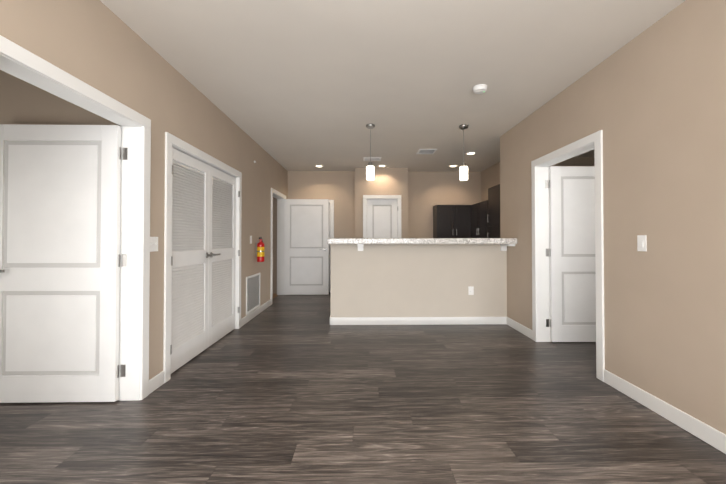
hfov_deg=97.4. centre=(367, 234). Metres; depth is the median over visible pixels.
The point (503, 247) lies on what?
corbel
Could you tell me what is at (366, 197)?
door frame
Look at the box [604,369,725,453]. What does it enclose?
baseboard
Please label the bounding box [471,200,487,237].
upper cabinet
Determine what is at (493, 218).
pantry cabinet
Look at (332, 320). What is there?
baseboard
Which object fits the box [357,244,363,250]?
corbel
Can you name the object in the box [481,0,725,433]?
wall
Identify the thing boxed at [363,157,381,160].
ceiling vent
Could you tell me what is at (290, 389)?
floor
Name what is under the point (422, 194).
wall
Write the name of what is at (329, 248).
back door
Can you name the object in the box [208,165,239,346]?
closet door
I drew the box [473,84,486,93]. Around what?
smoke detector
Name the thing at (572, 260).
door
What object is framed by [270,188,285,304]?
door frame
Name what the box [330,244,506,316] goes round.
wall
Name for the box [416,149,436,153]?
ceiling vent
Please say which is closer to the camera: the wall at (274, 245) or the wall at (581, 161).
the wall at (581, 161)
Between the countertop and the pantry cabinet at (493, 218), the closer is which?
the countertop
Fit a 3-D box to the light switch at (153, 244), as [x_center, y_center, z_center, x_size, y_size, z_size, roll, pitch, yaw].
[-1.671,0.075,2.499,0.016,0.116,0.116,0,-1,-1]
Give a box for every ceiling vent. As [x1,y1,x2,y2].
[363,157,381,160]
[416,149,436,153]
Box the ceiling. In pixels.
[100,0,685,171]
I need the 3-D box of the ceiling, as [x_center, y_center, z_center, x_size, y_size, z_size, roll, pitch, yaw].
[0.139,-1.515,2.635,10.480,0.120,10.760,0,-1,-1]
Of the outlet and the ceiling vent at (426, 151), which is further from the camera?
the ceiling vent at (426, 151)
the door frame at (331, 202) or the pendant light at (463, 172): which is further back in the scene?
the door frame at (331, 202)
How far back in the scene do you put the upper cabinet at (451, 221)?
6.74 m
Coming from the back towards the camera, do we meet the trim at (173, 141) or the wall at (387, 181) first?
the wall at (387, 181)
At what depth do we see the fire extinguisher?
4.89 m
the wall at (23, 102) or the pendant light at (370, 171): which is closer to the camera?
the wall at (23, 102)
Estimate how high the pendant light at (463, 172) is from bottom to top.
0.718 m
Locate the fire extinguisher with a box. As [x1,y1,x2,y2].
[256,237,264,261]
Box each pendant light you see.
[366,124,374,179]
[459,124,467,180]
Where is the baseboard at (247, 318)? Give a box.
[241,299,270,326]
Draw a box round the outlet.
[468,286,473,294]
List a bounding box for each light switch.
[150,237,157,251]
[637,235,646,250]
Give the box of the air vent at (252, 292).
[246,273,260,314]
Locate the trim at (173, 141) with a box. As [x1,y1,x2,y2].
[163,132,241,382]
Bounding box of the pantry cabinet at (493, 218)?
[487,184,499,237]
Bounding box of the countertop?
[327,238,516,243]
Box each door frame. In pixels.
[0,35,150,400]
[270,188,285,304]
[329,200,333,292]
[363,195,400,237]
[531,130,604,381]
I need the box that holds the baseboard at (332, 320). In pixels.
[329,315,504,324]
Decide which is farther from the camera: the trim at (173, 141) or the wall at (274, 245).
the wall at (274, 245)
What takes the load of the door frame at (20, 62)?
attached to the wall at (99, 45)
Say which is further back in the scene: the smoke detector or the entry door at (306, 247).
the entry door at (306, 247)
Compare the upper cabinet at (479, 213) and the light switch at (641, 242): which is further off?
the upper cabinet at (479, 213)
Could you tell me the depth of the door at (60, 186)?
2.31 m
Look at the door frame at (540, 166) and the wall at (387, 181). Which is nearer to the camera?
the door frame at (540, 166)
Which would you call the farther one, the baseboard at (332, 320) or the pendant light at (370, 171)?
the baseboard at (332, 320)
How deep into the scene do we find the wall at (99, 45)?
2.53 m
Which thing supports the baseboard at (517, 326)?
attached to the wall at (650, 101)
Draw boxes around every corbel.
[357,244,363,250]
[500,244,514,250]
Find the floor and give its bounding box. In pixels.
[0,292,725,483]
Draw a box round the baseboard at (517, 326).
[505,317,531,338]
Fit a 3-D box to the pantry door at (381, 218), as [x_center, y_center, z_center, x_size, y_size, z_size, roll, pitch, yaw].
[0.322,0.258,6.755,0.655,2.009,0.149,0,-1,-1]
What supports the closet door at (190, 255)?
in the wall at (99, 45)
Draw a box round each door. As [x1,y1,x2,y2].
[0,124,127,402]
[170,148,211,372]
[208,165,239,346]
[284,199,328,294]
[329,204,329,291]
[367,199,397,237]
[545,166,595,341]
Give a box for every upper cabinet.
[433,205,471,237]
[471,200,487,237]
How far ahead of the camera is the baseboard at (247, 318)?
4.83 m
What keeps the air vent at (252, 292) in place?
in the wall at (99, 45)
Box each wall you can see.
[0,0,287,379]
[0,70,119,125]
[273,197,276,293]
[288,171,480,237]
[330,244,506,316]
[352,168,407,237]
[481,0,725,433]
[559,157,594,165]
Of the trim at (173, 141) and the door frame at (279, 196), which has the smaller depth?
the trim at (173, 141)

